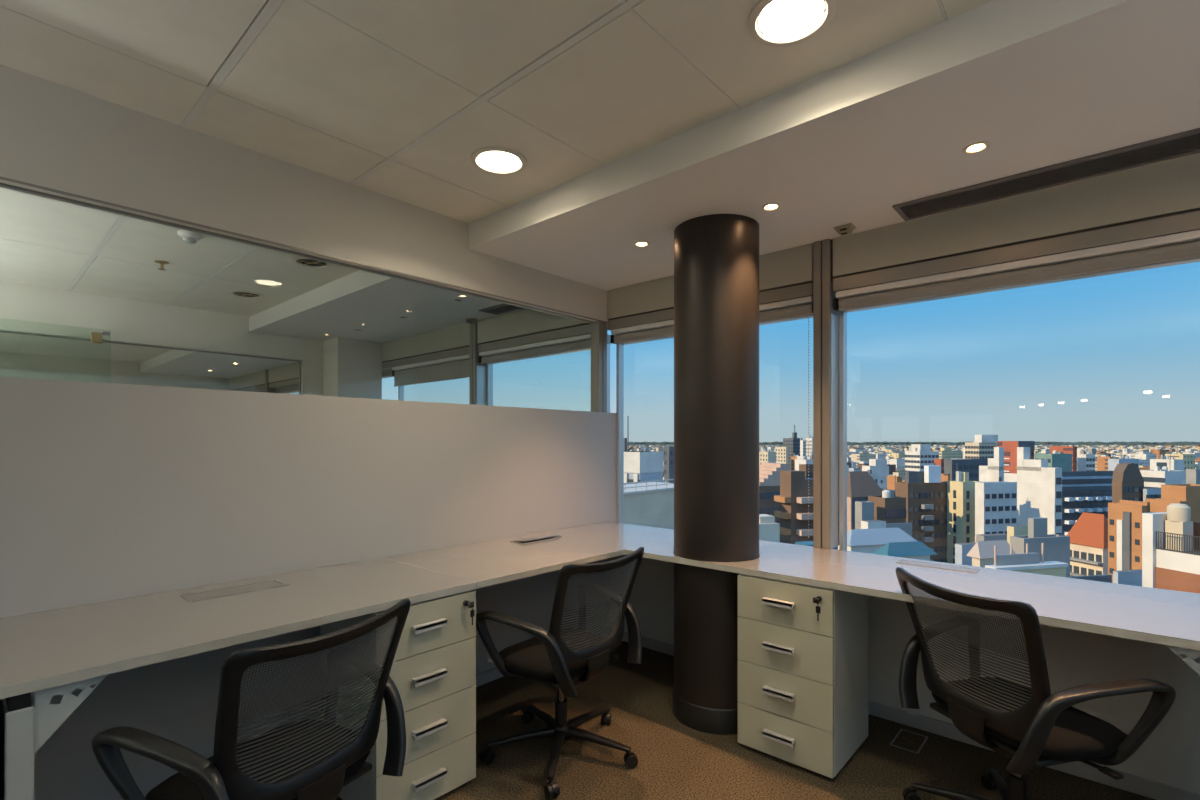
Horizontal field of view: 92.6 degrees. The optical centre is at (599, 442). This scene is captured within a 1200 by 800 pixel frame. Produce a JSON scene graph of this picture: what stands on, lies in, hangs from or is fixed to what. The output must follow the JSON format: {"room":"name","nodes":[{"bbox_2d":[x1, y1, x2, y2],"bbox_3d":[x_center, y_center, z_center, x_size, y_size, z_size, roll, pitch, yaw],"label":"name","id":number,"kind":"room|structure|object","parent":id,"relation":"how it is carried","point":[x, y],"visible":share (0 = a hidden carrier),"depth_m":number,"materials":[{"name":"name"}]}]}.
{"room":"office","nodes":[
{"label":"office","id":0,"kind":"room"},
{"bbox_2d":[0,332,172,362],"bbox_3d":[-6.274,-1.220,5.368,4.520,0.151,3.887,0,0,42],"label":"ceiling","id":1,"kind":"structure","parent":0,"point":[9,342],"depth_m":7.10,"materials":[{"name":"tile"}]},
{"bbox_2d":[0,352,227,389],"bbox_3d":[-12.577,0.001,1.786,0.150,2.594,20.160,0,0,42],"label":"wall","id":2,"kind":"structure","parent":0,"point":[14,365],"depth_m":7.91,"materials":[{"name":"white paint"}]},
{"bbox_2d":[0,281,322,395],"bbox_3d":[-4.144,0.001,4.288,0.100,2.594,5.100,0,0,42],"label":"wall","id":3,"kind":"structure","parent":0,"point":[24,308],"depth_m":4.70,"materials":[{"name":"white paint"}]},
{"bbox_2d":[0,330,300,394],"bbox_3d":[-4.398,-0.500,4.018,0.024,0.604,4.359,0,0,42],"label":"window","id":4,"kind":"structure","parent":3,"relation":"in","point":[2,331],"depth_m":4.81,"materials":[{"name":"grey metal"}]},
{"bbox_2d":[140,349,297,378],"bbox_3d":[-4.581,-1.155,7.275,4.520,0.281,1.213,0,0,42],"label":"trim","id":5,"kind":"structure","parent":3,"relation":"attached to","point":[175,362],"depth_m":7.60,"materials":[{"name":"white paint"}]},
{"bbox_2d":[228,362,298,392],"bbox_3d":[-4.192,-0.992,7.714,4.520,0.609,0.160,0,0,42],"label":"window","id":6,"kind":"structure","parent":3,"relation":"attached to","point":[285,378],"depth_m":7.94,"materials":[{"name":"glass"}]},
{"bbox_2d":[323,337,381,398],"bbox_3d":[-2.506,0.142,5.809,0.329,2.312,0.449,0,0,42],"label":"column","id":7,"kind":"structure","parent":3,"relation":"attached to","point":[352,368],"depth_m":5.68,"materials":[{"name":"white paint"}]},
{"bbox_2d":[249,270,525,342],"bbox_3d":[-1.590,-1.155,4.619,3.280,0.281,1.213,0,0,42],"label":"trim","id":8,"kind":"structure","parent":3,"relation":"attached to","point":[372,303],"depth_m":4.49,"materials":[{"name":"white paint"}]},
{"bbox_2d":[392,354,468,386],"bbox_3d":[-1.573,-0.654,5.342,1.345,0.194,0.070,0,0,42],"label":"roller blind","id":9,"kind":"object","parent":3,"relation":"attached to","point":[457,367],"visible":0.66,"depth_m":5.29,"materials":[{"name":"grey fabric"}]},
{"bbox_2d":[382,309,610,377],"bbox_3d":[-1.201,-0.992,5.058,3.280,0.609,0.160,0,0,42],"label":"trim","id":10,"kind":"structure","parent":3,"relation":"attached to","point":[528,326],"depth_m":4.72,"materials":[{"name":"grey paint"}]},
{"bbox_2d":[479,304,523,314],"bbox_3d":[-0.656,-1.010,4.270,0.580,0.010,0.175,0,0,42],"label":"air vent","id":11,"kind":"object","parent":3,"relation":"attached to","point":[502,308],"visible":0.52,"depth_m":4.35,"materials":[{"name":"grey metal"}]},
{"bbox_2d":[0,188,357,316],"bbox_3d":[-3.283,-1.220,2.712,3.280,0.151,3.887,0,0,42],"label":"ceiling","id":12,"kind":"structure","parent":0,"point":[48,243],"depth_m":3.68,"materials":[{"name":"tile"}]},
{"bbox_2d":[177,230,201,243],"bbox_3d":[-2.259,-1.121,3.155,0.110,0.050,0.110,0,0,42],"label":"smoke detector","id":13,"kind":"object","parent":12,"relation":"attached to","point":[189,237],"visible":0.99,"depth_m":3.13,"materials":[{"name":"white paint"}]},
{"bbox_2d":[230,290,263,298],"bbox_3d":[-2.732,-1.141,4.434,0.224,0.011,0.224,0,0,42],"label":"recessed light","id":14,"kind":"object","parent":12,"relation":"in","point":[240,293],"visible":1,"depth_m":4.42,"materials":[{"name":"beige metal"}]},
{"bbox_2d":[292,256,330,267],"bbox_3d":[-1.833,-1.141,3.647,0.224,0.011,0.224,0,0,42],"label":"recessed light","id":15,"kind":"object","parent":12,"relation":"in","point":[301,261],"visible":0.84,"depth_m":3.65,"materials":[{"name":"beige metal"}]},
{"bbox_2d":[0,64,607,322],"bbox_3d":[-1.617,-1.049,2.044,0.100,0.494,5.100,0,0,42],"label":"wall","id":16,"kind":"structure","parent":0,"point":[53,135],"depth_m":2.19,"materials":[{"name":"white paint"}]},
{"bbox_2d":[0,377,615,799],"bbox_3d":[-1.607,0.550,2.055,0.100,1.496,5.130,0,0,42],"label":"wall","id":17,"kind":"structure","parent":0,"point":[109,491],"depth_m":2.18,"materials":[{"name":"grey"}]},
{"bbox_2d":[0,176,606,411],"bbox_3d":[-1.642,-0.502,1.999,0.082,0.608,5.000,0,0,42],"label":"window","id":18,"kind":"structure","parent":17,"relation":"in","point":[598,328],"depth_m":2.67,"materials":[{"name":"grey metal"}]},
{"bbox_2d":[479,334,590,363],"bbox_3d":[-0.500,-0.704,4.389,1.345,0.094,0.070,0,0,42],"label":"roller blind","id":19,"kind":"object","parent":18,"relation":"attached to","point":[581,341],"visible":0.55,"depth_m":4.34,"materials":[{"name":"grey fabric"}]},
{"bbox_2d":[144,627,606,796],"bbox_3d":[-1.612,1.266,1.964,0.012,0.064,4.987,0,0,42],"label":"baseboard","id":20,"kind":"structure","parent":17,"relation":"attached to","point":[492,674],"depth_m":3.10,"materials":[{"name":"grey"}]},
{"bbox_2d":[0,0,993,223],"bbox_3d":[-4.644,-1.220,-6.109,6.200,0.151,18.887,0,0,42],"label":"ceiling","id":21,"kind":"structure","parent":0,"point":[395,99],"depth_m":1.75,"materials":[{"name":"tile"}]},
{"bbox_2d":[471,146,526,174],"bbox_3d":[-0.411,-1.141,2.332,0.224,0.011,0.224,0,0,42],"label":"recessed light","id":22,"kind":"object","parent":21,"relation":"in","point":[497,160],"visible":1,"depth_m":2.33,"materials":[{"name":"beige"}]},
{"bbox_2d":[748,0,835,46],"bbox_3d":[0.513,-1.141,1.541,0.224,0.011,0.224,0,0,42],"label":"recessed light","id":23,"kind":"object","parent":21,"relation":"in","point":[781,23],"visible":1,"depth_m":1.55,"materials":[{"name":"beige"}]},
{"bbox_2d":[336,636,1155,799],"bbox_3d":[-7.199,1.373,-2.963,14.200,0.150,20.200,0,0,42],"label":"floor","id":24,"kind":"structure","parent":0,"point":[677,761],"depth_m":2.34,"materials":[{"name":"carpet"}]},
{"bbox_2d":[0,557,475,799],"bbox_3d":[-1.154,0.915,1.948,0.716,0.765,1.250,0,0,42],"label":"desk","id":25,"kind":"object","parent":24,"relation":"on","point":[48,653],"visible":1,"depth_m":1.66,"materials":[{"name":"white laminate"}]},
{"bbox_2d":[180,579,289,601],"bbox_3d":[-1.308,0.535,2.064,0.130,0.008,0.310,0,0,42],"label":"flap","id":26,"kind":"object","parent":25,"relation":"on","point":[233,590],"visible":0.97,"depth_m":2.05,"materials":[{"name":"grey metal"}]},
{"bbox_2d":[91,599,410,799],"bbox_3d":[-0.877,0.870,1.538,0.641,0.856,0.666,0,0,28],"label":"office chair","id":27,"kind":"object","parent":24,"relation":"on","point":[306,758],"visible":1,"depth_m":1.38,"materials":[{"name":"black plastic"}]},
{"bbox_2d":[321,590,475,799],"bbox_3d":[-0.750,0.930,2.166,0.470,0.735,0.400,0,0,42],"label":"drawer unit","id":28,"kind":"object","parent":24,"relation":"on","point":[433,671],"visible":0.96,"depth_m":2.04,"materials":[{"name":"white"}]},
{"bbox_2d":[384,522,673,588],"bbox_3d":[-0.211,0.545,3.009,0.716,0.025,1.586,0,0,42],"label":"desk","id":29,"kind":"object","parent":24,"relation":"on","point":[496,561],"visible":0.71,"depth_m":2.77,"materials":[{"name":"white laminate"}]},
{"bbox_2d":[510,534,560,543],"bbox_3d":[-0.345,0.528,3.142,0.115,0.022,0.290,0,0,42],"label":"flap","id":30,"kind":"object","parent":29,"relation":"on","point":[557,535],"visible":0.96,"depth_m":3.10,"materials":[{"name":"grey metal"}]},
{"bbox_2d":[476,547,643,798],"bbox_3d":[-0.162,0.870,2.405,0.641,0.856,0.666,0,0,40],"label":"office chair","id":31,"kind":"object","parent":24,"relation":"on","point":[558,658],"visible":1,"depth_m":2.26,"materials":[{"name":"black plastic"}]},
{"bbox_2d":[673,214,758,734],"bbox_3d":[0.556,0.141,2.747,0.412,2.313,0.412,0,0,42],"label":"round column","id":32,"kind":"structure","parent":24,"relation":"on","point":[716,256],"depth_m":2.56,"materials":[{"name":"paint"}]},
{"bbox_2d":[738,574,867,778],"bbox_3d":[0.864,0.930,2.453,0.400,0.735,0.470,0,0,42],"label":"drawer unit","id":33,"kind":"object","parent":24,"relation":"on","point":[803,649],"visible":0.98,"depth_m":2.30,"materials":[{"name":"white"}]},
{"bbox_2d":[889,729,927,753],"bbox_3d":[1.341,1.296,2.487,0.110,0.003,0.180,0,0,42],"label":"box","id":34,"kind":"object","parent":24,"relation":"on","point":[910,741],"visible":1,"depth_m":2.48,"materials":[{"name":"grey plastic"}]},
{"bbox_2d":[625,539,1199,674],"bbox_3d":[1.319,0.915,2.249,2.580,0.765,0.691,0,0,42],"label":"desk","id":35,"kind":"object","parent":24,"relation":"on","point":[1170,618],"visible":0.7,"depth_m":2.10,"materials":[{"name":"white laminate"}]},
{"bbox_2d":[896,559,979,572],"bbox_3d":[1.446,0.535,2.462,0.300,0.008,0.085,0,0,42],"label":"flap","id":36,"kind":"object","parent":35,"relation":"on","point":[957,568],"visible":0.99,"depth_m":2.45,"materials":[{"name":"grey metal"}]},
{"bbox_2d":[896,567,1175,799],"bbox_3d":[1.357,0.870,1.856,0.641,0.856,0.666,0,0,-14],"label":"office chair","id":37,"kind":"object","parent":24,"relation":"on","point":[1032,726],"visible":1,"depth_m":1.70,"materials":[{"name":"black plastic"}]},
{"bbox_2d":[468,0,1199,290],"bbox_3d":[2.029,-1.155,1.406,6.200,0.281,1.213,0,0,42],"label":"ceiling","id":38,"kind":"structure","parent":0,"point":[1045,83],"depth_m":1.93,"materials":[{"name":"white paint"}]},
{"bbox_2d":[834,223,855,235],"bbox_3d":[1.154,-0.999,2.702,0.080,0.032,0.064,0,0,42],"label":"ceiling sensor","id":39,"kind":"object","parent":38,"relation":"attached to","point":[845,229],"visible":1,"depth_m":2.69,"materials":[{"name":"beige plastic"}]},
{"bbox_2d":[962,141,989,153],"bbox_3d":[1.295,-1.012,1.974,0.080,0.006,0.080,0,0,42],"label":"ceiling spotlight","id":40,"kind":"object","parent":38,"relation":"attached to","point":[976,147],"visible":1,"depth_m":1.97,"materials":[{"name":"beige"}]},
{"bbox_2d":[892,128,1199,220],"bbox_3d":[2.173,-1.010,1.777,2.278,0.010,0.208,0,0,42],"label":"grille","id":41,"kind":"object","parent":38,"relation":"attached to","point":[1186,143],"visible":1,"depth_m":2.16,"materials":[{"name":"grey metal"}]},
{"bbox_2d":[607,554,1199,793],"bbox_3d":[2.419,0.943,1.844,6.200,0.710,0.160,0,0,42],"label":"wall","id":42,"kind":"structure","parent":0,"point":[1170,755],"depth_m":2.24,"materials":[{"name":"white paint"}]},
{"bbox_2d":[616,313,812,546],"bbox_3d":[0.647,-0.065,3.475,1.385,1.270,0.054,0,0,42],"label":"window","id":43,"kind":"structure","parent":42,"relation":"in","point":[619,347],"depth_m":3.91,"materials":[{"name":"grey metal"}]},
{"bbox_2d":[610,296,812,537],"bbox_3d":[0.601,-0.129,3.412,1.376,1.245,0.070,0,0,42],"label":"roller blind","id":44,"kind":"object","parent":43,"relation":"attached to","point":[798,307],"visible":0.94,"depth_m":3.13,"materials":[{"name":"grey fabric"}]},
{"bbox_2d":[606,626,1199,799],"bbox_3d":[2.361,1.266,1.780,6.200,0.064,0.012,0,0,42],"label":"baseboard","id":45,"kind":"structure","parent":42,"relation":"attached to","point":[1135,784],"depth_m":2.27,"materials":[{"name":"grey"}]},
{"bbox_2d":[813,238,1199,593],"bbox_3d":[2.222,-0.223,2.004,2.906,1.585,0.162,0,0,42],"label":"window","id":46,"kind":"structure","parent":42,"relation":"in","point":[842,314],"depth_m":2.89,"materials":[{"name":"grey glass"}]},
{"bbox_2d":[834,230,1199,310],"bbox_3d":[2.240,-0.704,1.956,2.816,0.094,0.070,0,0,42],"label":"roller blind","id":47,"kind":"object","parent":46,"relation":"attached to","point":[1185,245],"visible":1,"depth_m":2.35,"materials":[{"name":"grey fabric"}]},
{"bbox_2d":[607,153,1199,330],"bbox_3d":[2.419,-0.992,1.844,6.200,0.609,0.160,0,0,42],"label":"trim","id":48,"kind":"structure","parent":0,"point":[1162,198],"depth_m":2.43,"materials":[{"name":"grey paint"}]},
{"bbox_3d":[-1.201,0.943,5.058,3.280,0.710,0.160,0,0,42],"label":"wall","id":49,"kind":"structure","parent":0,"visible":0},
{"bbox_2d":[469,321,609,412],"bbox_3d":[-0.517,-0.223,4.436,1.431,1.585,0.162,0,0,42],"label":"window","id":50,"kind":"structure","parent":49,"relation":"in","point":[489,366],"depth_m":4.83,"materials":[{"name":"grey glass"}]},
{"label":"outside","id":51,"kind":"structure","parent":0,"visible":0},
{"bbox_3d":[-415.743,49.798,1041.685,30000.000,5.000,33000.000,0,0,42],"label":"ground","id":52,"kind":"structure","parent":51,"visible":0},
{"bbox_2d":[624,451,662,482],"bbox_3d":[4.535,24.472,101.043,11.359,45.652,6.854,0,0,42],"label":"building","id":53,"kind":"structure","parent":52,"relation":"on","point":[639,466],"depth_m":96.55,"materials":[{"name":"concrete"}]},
{"bbox_2d":[624,479,673,529],"bbox_3d":[4.848,25.916,71.887,8.221,42.763,19.500,0,0,42],"label":"building","id":54,"kind":"structure","parent":52,"relation":"on","point":[646,503],"depth_m":67.50,"materials":[{"name":"concrete"}]},
{"bbox_2d":[664,446,673,482],"bbox_3d":[23.487,24.348,192.206,2.017,45.900,4.109,0,0,42],"label":"building","id":55,"kind":"structure","parent":52,"relation":"on","point":[668,450],"depth_m":190.93,"materials":[{"name":"concrete"}]},
{"bbox_2d":[759,446,775,465],"bbox_3d":[124.356,25.154,428.610,6.623,44.288,16.182,0,0,-13],"label":"building","id":56,"kind":"structure","parent":52,"relation":"on","point":[765,456],"depth_m":423.50,"materials":[{"name":"concrete"}]},
{"bbox_2d":[759,462,788,522],"bbox_3d":[35.096,25.917,122.607,7.134,42.762,8.017,0,0,-13],"label":"building","id":57,"kind":"structure","parent":52,"relation":"on","point":[769,473],"depth_m":118.78,"materials":[{"name":"concrete"}]},
{"bbox_2d":[775,447,787,463],"bbox_3d":[161.069,25.786,509.039,2.066,43.024,18.151,0,0,-13],"label":"building","id":58,"kind":"structure","parent":52,"relation":"on","point":[781,452],"depth_m":506.86,"materials":[{"name":"concrete"}]},
{"bbox_2d":[783,425,799,469],"bbox_3d":[176.639,15.756,528.897,7.305,63.084,16.851,0,0,-13],"label":"building","id":59,"kind":"structure","parent":52,"relation":"on","point":[793,444],"depth_m":523.97,"materials":[{"name":"stone"}]},
{"bbox_2d":[774,470,812,543],"bbox_3d":[35.887,26.208,101.623,8.129,42.179,5.173,0,0,-13],"label":"building","id":60,"kind":"structure","parent":52,"relation":"on","point":[793,498],"depth_m":100.47,"materials":[{"name":"concrete"}]},
{"bbox_2d":[759,514,837,549],"bbox_3d":[16.253,26.893,49.486,7.000,40.809,5.500,0,0,-13],"label":"building","id":61,"kind":"structure","parent":52,"relation":"on","point":[769,530],"depth_m":49.72,"materials":[{"name":"concrete"}]},
{"bbox_2d":[851,452,875,461],"bbox_3d":[301.135,29.133,655.094,21.119,36.330,14.687,0,0,-13],"label":"building","id":62,"kind":"structure","parent":52,"relation":"on","point":[862,456],"depth_m":649.07,"materials":[{"name":"concrete"}]},
{"bbox_2d":[847,465,881,531],"bbox_3d":[55.873,26.150,123.820,8.610,42.296,6.793,0,0,-13],"label":"building","id":63,"kind":"structure","parent":52,"relation":"on","point":[861,485],"depth_m":121.32,"materials":[{"name":"concrete"}]},
{"bbox_2d":[855,501,873,528],"bbox_3d":[42.952,28.491,93.081,2.235,37.614,1.691,0,0,-13],"label":"building","id":64,"kind":"structure","parent":52,"relation":"on","point":[864,510],"depth_m":92.37,"materials":[{"name":"concrete"}]},
{"bbox_2d":[861,520,885,528],"bbox_3d":[35.784,28.810,74.907,2.712,36.977,1.460,0,0,-13],"label":"building","id":65,"kind":"structure","parent":52,"relation":"on","point":[866,524],"depth_m":74.46,"materials":[{"name":"concrete"}]},
{"bbox_2d":[862,459,888,488],"bbox_3d":[92.643,26.516,192.760,7.360,41.564,3.921,0,0,-13],"label":"building","id":66,"kind":"structure","parent":52,"relation":"on","point":[878,469],"depth_m":191.02,"materials":[{"name":"concrete"}]},
{"bbox_2d":[838,528,916,553],"bbox_3d":[26.786,27.849,55.737,7.704,38.899,2.727,0,0,-13],"label":"building","id":67,"kind":"structure","parent":52,"relation":"on","point":[870,541],"depth_m":54.82,"materials":[{"name":"concrete"}]},
{"bbox_2d":[868,475,905,523],"bbox_3d":[53.911,26.731,107.673,4.532,41.134,4.656,0,0,-13],"label":"building","id":68,"kind":"structure","parent":52,"relation":"on","point":[888,507],"depth_m":105.78,"materials":[{"name":"concrete"}]},
{"bbox_2d":[886,523,911,536],"bbox_3d":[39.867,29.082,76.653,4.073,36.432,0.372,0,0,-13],"label":"building","id":69,"kind":"structure","parent":52,"relation":"on","point":[906,527],"depth_m":76.64,"materials":[{"name":"concrete"}]},
{"bbox_2d":[874,541,936,560],"bbox_3d":[25.509,27.821,47.927,4.904,38.954,1.728,0,0,-13],"label":"building","id":70,"kind":"structure","parent":52,"relation":"on","point":[919,550],"depth_m":47.54,"materials":[{"name":"concrete"}]},
{"bbox_2d":[629,445,1199,471],"bbox_3d":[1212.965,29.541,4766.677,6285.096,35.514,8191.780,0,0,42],"label":"city","id":71,"kind":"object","parent":52,"relation":"on","point":[894,456],"visible":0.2,"depth_m":1877.24,"materials":[{"name":"concrete"}]},
{"bbox_2d":[629,441,1199,453],"bbox_3d":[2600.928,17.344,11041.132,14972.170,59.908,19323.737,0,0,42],"label":"trees","id":72,"kind":"object","parent":52,"relation":"on","point":[664,443],"visible":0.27,"depth_m":8883.94,"materials":[{"name":"green plant"}]},
{"bbox_2d":[896,465,946,562],"bbox_3d":[75.018,26.345,132.515,11.183,41.906,4.908,0,0,-13],"label":"building","id":73,"kind":"structure","parent":52,"relation":"on","point":[924,491],"depth_m":131.32,"materials":[{"name":"concrete"}]},
{"bbox_2d":[905,444,938,470],"bbox_3d":[189.259,24.296,337.050,13.212,46.004,11.646,0,0,-13],"label":"building","id":74,"kind":"structure","parent":52,"relation":"on","point":[920,455],"depth_m":333.14,"materials":[{"name":"concrete"}]},
{"bbox_2d":[930,448,960,458],"bbox_3d":[379.000,26.836,628.636,25.329,40.925,16.184,0,0,-13],"label":"building","id":75,"kind":"structure","parent":52,"relation":"on","point":[944,453],"depth_m":621.02,"materials":[{"name":"concrete"}]},
{"bbox_2d":[947,471,980,563],"bbox_3d":[83.053,26.055,130.646,5.306,42.486,4.474,0,0,-13],"label":"building","id":76,"kind":"structure","parent":52,"relation":"on","point":[960,492],"depth_m":129.16,"materials":[{"name":"concrete"}]},
{"bbox_2d":[944,459,987,480],"bbox_3d":[141.528,26.938,219.085,20.313,40.721,3.800,0,0,-13],"label":"building","id":77,"kind":"structure","parent":52,"relation":"on","point":[951,466],"depth_m":216.83,"materials":[{"name":"glass"}]},
{"bbox_2d":[955,542,976,565],"bbox_3d":[52.310,30.833,81.025,3.929,32.929,1.171,0,0,-13],"label":"building","id":78,"kind":"structure","parent":52,"relation":"on","point":[961,549],"depth_m":80.30,"materials":[{"name":"concrete"}]},
{"bbox_2d":[965,435,997,458],"bbox_3d":[230.494,21.472,346.295,14.120,51.653,9.877,0,0,-13],"label":"building","id":79,"kind":"structure","parent":52,"relation":"on","point":[983,446],"depth_m":341.95,"materials":[{"name":"concrete"}]},
{"bbox_2d":[966,540,1015,566],"bbox_3d":[43.084,29.070,62.985,5.094,36.456,1.803,0,0,-13],"label":"building","id":80,"kind":"structure","parent":52,"relation":"on","point":[982,552],"depth_m":62.44,"materials":[{"name":"concrete"}]},
{"bbox_2d":[979,447,1003,481],"bbox_3d":[104.531,24.304,153.097,1.617,45.987,5.982,0,0,-13],"label":"building","id":81,"kind":"structure","parent":52,"relation":"on","point":[994,472],"depth_m":151.26,"materials":[{"name":"concrete"}]},
{"bbox_2d":[976,533,1006,541],"bbox_3d":[63.992,31.189,93.317,5.172,32.219,1.476,0,0,-13],"label":"building","id":82,"kind":"structure","parent":52,"relation":"on","point":[979,537],"depth_m":92.62,"materials":[{"name":"concrete"}]},
{"bbox_2d":[975,481,1016,542],"bbox_3d":[85.756,27.982,124.027,8.736,38.633,2.327,0,0,-13],"label":"building","id":83,"kind":"structure","parent":52,"relation":"on","point":[995,502],"depth_m":122.94,"materials":[{"name":"concrete"}]},
{"bbox_2d":[997,441,1034,481],"bbox_3d":[129.732,23.486,179.034,6.328,47.625,7.281,0,0,-13],"label":"building","id":84,"kind":"structure","parent":52,"relation":"on","point":[1010,447],"depth_m":176.80,"materials":[{"name":"concrete"}]},
{"bbox_2d":[1007,525,1027,544],"bbox_3d":[57.653,29.429,78.780,3.049,35.738,1.153,0,0,-13],"label":"building","id":85,"kind":"structure","parent":52,"relation":"on","point":[1019,530],"depth_m":78.42,"materials":[{"name":"concrete"}]},
{"bbox_2d":[985,543,1067,576],"bbox_3d":[38.192,28.224,51.262,8.009,38.149,1.087,0,0,-13],"label":"building","id":86,"kind":"structure","parent":52,"relation":"on","point":[1026,562],"depth_m":51.21,"materials":[{"name":"concrete"}]},
{"bbox_2d":[1017,447,1061,534],"bbox_3d":[101.563,24.242,132.566,1.989,46.113,9.154,0,0,-13],"label":"building","id":87,"kind":"structure","parent":52,"relation":"on","point":[1039,486],"depth_m":131.67,"materials":[{"name":"concrete"}]},
{"bbox_2d":[1010,517,1069,576],"bbox_3d":[55.069,28.397,71.728,7.178,37.803,1.843,0,0,-13],"label":"building","id":88,"kind":"structure","parent":52,"relation":"on","point":[1056,547],"depth_m":71.17,"materials":[{"name":"concrete"}]},
{"bbox_2d":[1034,444,1071,470],"bbox_3d":[189.513,24.005,239.908,10.609,46.586,7.622,0,0,-13],"label":"building","id":89,"kind":"structure","parent":52,"relation":"on","point":[1056,459],"depth_m":236.63,"materials":[{"name":"concrete"}]},
{"bbox_2d":[1050,446,1076,470],"bbox_3d":[239.268,24.699,295.987,2.596,45.197,11.691,0,0,-13],"label":"building","id":90,"kind":"structure","parent":52,"relation":"on","point":[1072,450],"depth_m":291.21,"materials":[{"name":"brick"}]},
{"bbox_2d":[1077,450,1094,470],"bbox_3d":[256.697,24.795,303.596,6.098,45.006,6.182,0,0,-13],"label":"building","id":91,"kind":"structure","parent":52,"relation":"on","point":[1085,460],"depth_m":301.19,"materials":[{"name":"concrete"}]},
{"bbox_2d":[1066,512,1107,576],"bbox_3d":[88.769,30.091,103.482,5.953,34.413,7.113,0,0,-13],"label":"building","id":92,"kind":"structure","parent":52,"relation":"on","point":[1088,535],"depth_m":102.57,"materials":[{"name":"concrete"}]},
{"bbox_2d":[1062,471,1112,535],"bbox_3d":[143.212,27.940,167.791,21.414,38.717,3.307,0,0,-13],"label":"building","id":93,"kind":"structure","parent":52,"relation":"on","point":[1082,491],"depth_m":166.57,"materials":[{"name":"glass"}]},
{"bbox_2d":[1067,574,1111,582],"bbox_3d":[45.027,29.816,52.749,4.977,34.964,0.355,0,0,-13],"label":"building","id":94,"kind":"structure","parent":52,"relation":"on","point":[1105,577],"depth_m":52.80,"materials":[{"name":"stone"}]},
{"bbox_2d":[1097,456,1112,470],"bbox_3d":[374.147,29.037,424.642,2.873,36.523,8.860,0,0,-13],"label":"building","id":95,"kind":"structure","parent":52,"relation":"on","point":[1102,462],"depth_m":424.95,"materials":[{"name":"brick"}]},
{"bbox_2d":[1108,455,1138,470],"bbox_3d":[231.540,25.278,253.414,11.558,44.040,4.506,0,0,-13],"label":"building","id":96,"kind":"structure","parent":52,"relation":"on","point":[1112,463],"depth_m":252.14,"materials":[{"name":"concrete"}]},
{"bbox_2d":[1113,569,1141,586],"bbox_3d":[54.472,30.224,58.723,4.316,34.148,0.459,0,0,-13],"label":"building","id":97,"kind":"structure","parent":52,"relation":"on","point":[1127,577],"depth_m":58.39,"materials":[{"name":"concrete"}]},
{"bbox_2d":[1112,462,1143,502],"bbox_3d":[140.091,26.375,151.984,7.649,41.846,2.498,0,0,-13],"label":"building","id":98,"kind":"structure","parent":52,"relation":"on","point":[1127,479],"depth_m":150.85,"materials":[{"name":"concrete"}]},
{"bbox_2d":[1108,500,1149,582],"bbox_3d":[79.435,28.074,86.339,2.063,38.448,4.555,0,0,-13],"label":"building","id":99,"kind":"structure","parent":52,"relation":"on","point":[1124,517],"depth_m":85.91,"materials":[{"name":"brick"}]},
{"bbox_2d":[1143,488,1160,501],"bbox_3d":[146.683,29.791,151.240,7.917,35.014,1.028,0,0,-13],"label":"building","id":100,"kind":"structure","parent":52,"relation":"on","point":[1154,492],"depth_m":150.56,"materials":[{"name":"concrete"}]},
{"bbox_2d":[1140,466,1185,488],"bbox_3d":[180.975,26.164,184.350,9.084,42.269,6.970,0,0,-13],"label":"building","id":101,"kind":"structure","parent":52,"relation":"on","point":[1157,477],"depth_m":181.92,"materials":[{"name":"concrete"}]},
{"bbox_2d":[1150,448,1183,470],"bbox_3d":[211.827,24.801,214.233,5.095,44.995,7.547,0,0,-13],"label":"building","id":102,"kind":"structure","parent":52,"relation":"on","point":[1170,462],"depth_m":212.17,"materials":[{"name":"concrete"}]},
{"bbox_2d":[1145,498,1189,551],"bbox_3d":[93.555,28.411,94.602,2.307,37.774,4.857,0,0,-13],"label":"building","id":103,"kind":"structure","parent":52,"relation":"on","point":[1156,505],"depth_m":94.70,"materials":[{"name":"brick"}]},
{"bbox_2d":[1142,503,1199,593],"bbox_3d":[54.460,26.531,52.892,3.700,41.533,5.255,0,0,-13],"label":"building","id":104,"kind":"structure","parent":52,"relation":"on","point":[1167,536],"depth_m":53.53,"materials":[{"name":"concrete"}]},
{"bbox_2d":[1165,446,1194,470],"bbox_3d":[287.891,24.552,284.520,8.007,45.492,7.386,0,0,-13],"label":"building","id":105,"kind":"structure","parent":52,"relation":"on","point":[1189,459],"depth_m":281.28,"materials":[{"name":"concrete"}]},
{"bbox_2d":[1161,484,1199,552],"bbox_3d":[110.490,27.682,107.732,7.338,39.233,3.869,0,0,-13],"label":"building","id":106,"kind":"structure","parent":52,"relation":"on","point":[1185,492],"depth_m":105.70,"materials":[{"name":"concrete"}]},
{"bbox_2d":[1186,469,1199,483],"bbox_3d":[204.925,28.161,193.133,15.699,38.275,2.703,0,0,-13],"label":"building","id":107,"kind":"structure","parent":52,"relation":"on","point":[1192,475],"depth_m":190.79,"materials":[{"name":"concrete"}]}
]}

